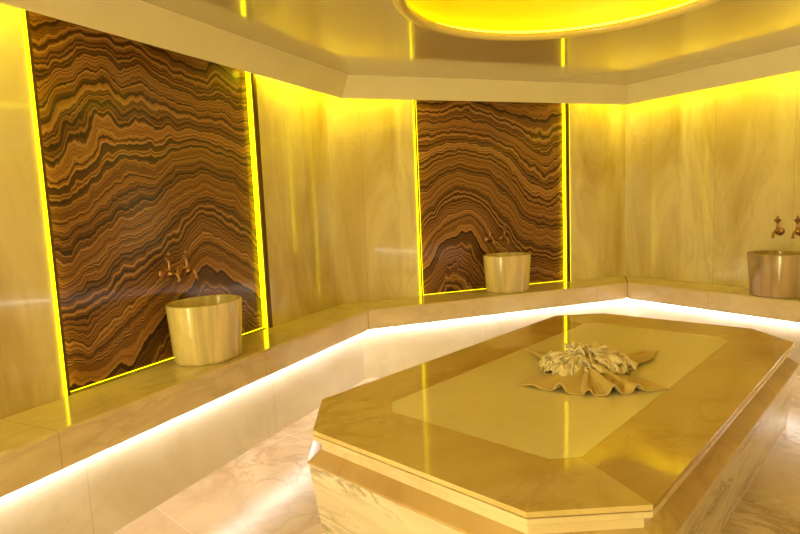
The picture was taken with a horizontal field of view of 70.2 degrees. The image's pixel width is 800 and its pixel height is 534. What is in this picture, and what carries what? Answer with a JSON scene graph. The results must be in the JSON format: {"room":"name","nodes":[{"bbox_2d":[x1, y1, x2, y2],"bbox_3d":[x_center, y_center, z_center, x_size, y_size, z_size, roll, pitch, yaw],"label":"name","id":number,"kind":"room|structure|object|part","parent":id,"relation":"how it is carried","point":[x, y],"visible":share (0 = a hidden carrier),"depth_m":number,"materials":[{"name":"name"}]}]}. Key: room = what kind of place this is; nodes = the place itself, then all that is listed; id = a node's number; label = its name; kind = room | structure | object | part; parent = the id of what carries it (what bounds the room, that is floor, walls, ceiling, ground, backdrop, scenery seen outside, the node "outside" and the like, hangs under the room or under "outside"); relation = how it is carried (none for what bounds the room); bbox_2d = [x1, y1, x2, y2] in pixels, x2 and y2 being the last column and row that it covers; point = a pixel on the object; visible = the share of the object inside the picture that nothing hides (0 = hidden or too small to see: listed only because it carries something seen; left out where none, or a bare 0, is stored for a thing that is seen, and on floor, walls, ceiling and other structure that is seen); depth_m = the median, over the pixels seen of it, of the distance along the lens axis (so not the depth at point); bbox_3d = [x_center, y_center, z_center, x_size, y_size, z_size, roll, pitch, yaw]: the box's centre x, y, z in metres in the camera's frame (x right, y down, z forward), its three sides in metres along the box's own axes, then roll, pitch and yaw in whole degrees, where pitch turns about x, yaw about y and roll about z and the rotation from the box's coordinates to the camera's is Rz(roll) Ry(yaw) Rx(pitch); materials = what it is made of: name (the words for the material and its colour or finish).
{"room":"spa","nodes":[
{"label":"spa","id":0,"kind":"room"},
{"bbox_2d":[0,3,336,418],"bbox_3d":[-1.957,0.013,1.934,0.140,2.507,6.344,1,7,26],"label":"wall","id":1,"kind":"structure","parent":0,"point":[292,118],"depth_m":2.57,"materials":[{"name":"stone"}]},
{"bbox_2d":[22,9,272,395],"bbox_3d":[-1.285,-0.390,3.223,0.084,1.809,1.518,1,7,26],"label":"cladding","id":2,"kind":"object","parent":1,"relation":"attached to","point":[146,152],"visible":0.74,"depth_m":3.02,"materials":[{"name":"brown stone"}]},
{"bbox_2d":[159,251,181,282],"bbox_3d":[-1.266,-0.002,3.152,0.128,0.172,0.070,1,7,26],"label":"tap","id":3,"kind":"object","parent":2,"relation":"attached to","point":[164,273],"visible":1,"depth_m":3.15,"materials":[{"name":"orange metal"}]},
{"bbox_3d":[-1.312,0.038,3.179,0.022,0.070,0.070,1,7,26],"label":"wall plate","id":4,"kind":"part","parent":3,"relation":"part of","materials":[{"name":"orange metal"}]},
{"bbox_3d":[-1.281,-0.055,3.152,0.024,0.064,0.052,1,7,26],"label":"handle","id":5,"kind":"part","parent":3,"relation":"part of","materials":[{"name":"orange metal"}]},
{"bbox_3d":[-1.232,0.056,3.143,0.056,0.058,0.025,1,7,26],"label":"spout","id":6,"kind":"part","parent":3,"relation":"part of","materials":[{"name":"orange metal"}]},
{"bbox_2d":[176,249,198,278],"bbox_3d":[-1.212,-0.017,3.266,0.128,0.172,0.070,1,7,26],"label":"tap","id":7,"kind":"object","parent":2,"relation":"attached to","point":[181,270],"visible":0.98,"depth_m":3.26,"materials":[{"name":"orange metal"}]},
{"bbox_3d":[-1.258,0.022,3.293,0.022,0.070,0.070,1,7,26],"label":"wall plate","id":8,"kind":"part","parent":7,"relation":"part of","materials":[{"name":"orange metal"}]},
{"bbox_3d":[-1.227,-0.070,3.266,0.024,0.064,0.052,1,7,26],"label":"handle","id":9,"kind":"part","parent":7,"relation":"part of","materials":[{"name":"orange metal"}]},
{"bbox_3d":[-1.177,0.040,3.257,0.056,0.058,0.025,1,7,26],"label":"spout","id":10,"kind":"part","parent":7,"relation":"part of","materials":[{"name":"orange metal"}]},
{"bbox_2d":[112,376,799,533],"bbox_3d":[0.664,1.344,0.780,8.421,0.100,8.472,-6,8,-31],"label":"floor","id":11,"kind":"structure","parent":0,"point":[268,488],"depth_m":2.74,"materials":[{"name":"stone"}]},
{"bbox_2d":[0,276,799,533],"bbox_3d":[0.908,0.832,2.221,8.200,0.575,7.212,-2,6,0],"label":"bench","id":12,"kind":"object","parent":11,"relation":"on","point":[96,460],"visible":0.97,"depth_m":3.26,"materials":[{"name":"beige stone"}]},
{"bbox_3d":[-1.682,0.766,1.919,0.385,0.160,6.192,1,7,26],"label":"seat","id":13,"kind":"part","parent":12,"relation":"part of","materials":[{"name":"stone"}]},
{"bbox_2d":[165,294,241,366],"bbox_3d":[-1.089,0.350,3.210,0.372,0.327,0.438,1,7,26],"label":"stone basin","id":14,"kind":"object","parent":12,"relation":"on","point":[203,330],"visible":1,"depth_m":3.05,"materials":[{"name":"stone"}]},
{"bbox_3d":[0.947,0.296,5.101,2.987,0.160,0.385,-5,7,-20],"label":"seat","id":15,"kind":"part","parent":12,"relation":"part of","materials":[{"name":"stone"}]},
{"bbox_2d":[483,252,530,293],"bbox_3d":[0.963,0.049,5.111,0.438,0.327,0.377,-5,7,-20],"label":"stone basin","id":16,"kind":"object","parent":12,"relation":"on","point":[506,272],"visible":1,"depth_m":4.96,"materials":[{"name":"stone"}]},
{"bbox_3d":[3.479,0.372,3.475,0.385,0.160,5.192,-6,8,-31],"label":"seat","id":17,"kind":"part","parent":12,"relation":"part of","materials":[{"name":"stone"}]},
{"bbox_2d":[747,250,799,298],"bbox_3d":[2.898,0.053,4.350,0.407,0.327,0.438,-6,8,-31],"label":"stone basin","id":18,"kind":"object","parent":12,"relation":"on","point":[775,274],"visible":1,"depth_m":4.22,"materials":[{"name":"stone"}]},
{"bbox_2d":[307,313,799,533],"bbox_3d":[0.969,0.777,3.015,1.562,0.500,2.858,4,9,43],"label":"platform","id":19,"kind":"object","parent":11,"relation":"on","point":[452,443],"visible":0.98,"depth_m":2.24,"materials":[{"name":"beige stone"}]},
{"bbox_2d":[518,347,667,395],"bbox_3d":[0.983,0.493,2.912,0.743,0.081,0.765,-1,7,16],"label":"folded cloth","id":20,"kind":"object","parent":19,"relation":"on","point":[599,384],"visible":0.62,"depth_m":2.67,"materials":[{"name":"beige fabric"}]},
{"bbox_2d":[538,342,637,375],"bbox_3d":[0.949,0.453,2.889,0.483,0.140,0.379,-1,7,9],"label":"towel","id":21,"kind":"object","parent":20,"relation":"on","point":[595,356],"visible":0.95,"depth_m":2.82,"materials":[{"name":"beige fabric"}]},
{"bbox_2d":[142,0,799,84],"bbox_3d":[0.567,-1.085,0.506,8.152,0.020,8.202,-6,8,-31],"label":"ceiling","id":22,"kind":"structure","parent":0,"point":[352,37],"depth_m":3.65,"materials":[{"name":"beige paint"}]},
{"bbox_2d":[0,0,347,97],"bbox_3d":[-1.725,-1.034,1.719,0.128,0.162,6.038,1,7,26],"label":"trim","id":23,"kind":"structure","parent":22,"relation":"attached to","point":[141,21],"depth_m":2.96,"materials":[{"name":"paint"}]},
{"bbox_2d":[342,74,626,104],"bbox_3d":[0.850,-1.498,4.860,2.802,0.162,0.129,-5,7,-20],"label":"trim","id":24,"kind":"structure","parent":22,"relation":"attached to","point":[356,86],"depth_m":4.77,"materials":[{"name":"paint"}]},
{"bbox_2d":[392,0,721,40],"bbox_3d":[0.825,-1.563,2.656,1.844,0.514,1.844,-2,6,0],"label":"ceiling light","id":25,"kind":"object","parent":22,"relation":"attached to","point":[492,20],"visible":1,"depth_m":3.46,"materials":[{"name":"yellow paint"}]},
{"bbox_2d":[627,45,799,104],"bbox_3d":[3.399,-1.421,3.225,0.129,0.162,5.021,-6,8,-31],"label":"trim","id":26,"kind":"structure","parent":22,"relation":"attached to","point":[787,60],"depth_m":4.56,"materials":[{"name":"paint"}]},
{"bbox_2d":[325,94,625,304],"bbox_3d":[0.852,-0.483,5.271,3.166,2.507,0.140,-5,7,-20],"label":"wall","id":27,"kind":"structure","parent":0,"point":[371,149],"depth_m":4.87,"materials":[{"name":"stone"}]},
{"bbox_2d":[413,100,570,295],"bbox_3d":[0.872,-0.705,5.208,1.578,1.809,0.084,-5,7,-20],"label":"cladding","id":28,"kind":"object","parent":27,"relation":"attached to","point":[479,165],"visible":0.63,"depth_m":5.20,"materials":[{"name":"brown stone"}]},
{"bbox_2d":[484,226,494,244],"bbox_3d":[0.827,-0.291,5.176,0.070,0.172,0.128,-5,7,-20],"label":"tap","id":29,"kind":"object","parent":28,"relation":"attached to","point":[488,238],"visible":1,"depth_m":5.18,"materials":[{"name":"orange metal"}]},
{"bbox_2d":[499,225,509,243],"bbox_3d":[0.966,-0.303,5.226,0.070,0.172,0.128,-5,7,-20],"label":"tap","id":30,"kind":"object","parent":28,"relation":"attached to","point":[502,237],"visible":1,"depth_m":5.23,"materials":[{"name":"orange metal"}]},
{"bbox_2d":[625,71,799,287],"bbox_3d":[3.653,-0.408,3.555,0.140,2.507,5.360,-6,8,-31],"label":"wall","id":31,"kind":"structure","parent":0,"point":[709,173],"depth_m":4.93,"materials":[{"name":"stone"}]},
{"bbox_2d":[771,216,784,237],"bbox_3d":[2.953,-0.317,4.469,0.128,0.172,0.070,-6,8,-31],"label":"tap","id":32,"kind":"object","parent":31,"relation":"attached to","point":[779,231],"visible":1,"depth_m":4.47,"materials":[{"name":"orange metal"}]},
{"bbox_3d":[2.962,-0.372,4.470,0.024,0.064,0.052,-6,8,-31],"label":"handle","id":33,"kind":"part","parent":32,"relation":"part of","materials":[{"name":"orange metal"}]},
{"bbox_3d":[2.999,-0.282,4.501,0.022,0.070,0.070,-6,8,-31],"label":"wall plate","id":34,"kind":"part","parent":32,"relation":"part of","materials":[{"name":"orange metal"}]},
{"bbox_2d":[791,216,799,238],"bbox_3d":[3.027,-0.306,4.348,0.128,0.172,0.070,-6,8,-31],"label":"tap","id":35,"kind":"object","parent":31,"relation":"attached to","point":[796,231],"visible":1,"depth_m":4.34,"materials":[{"name":"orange metal"}]}
]}

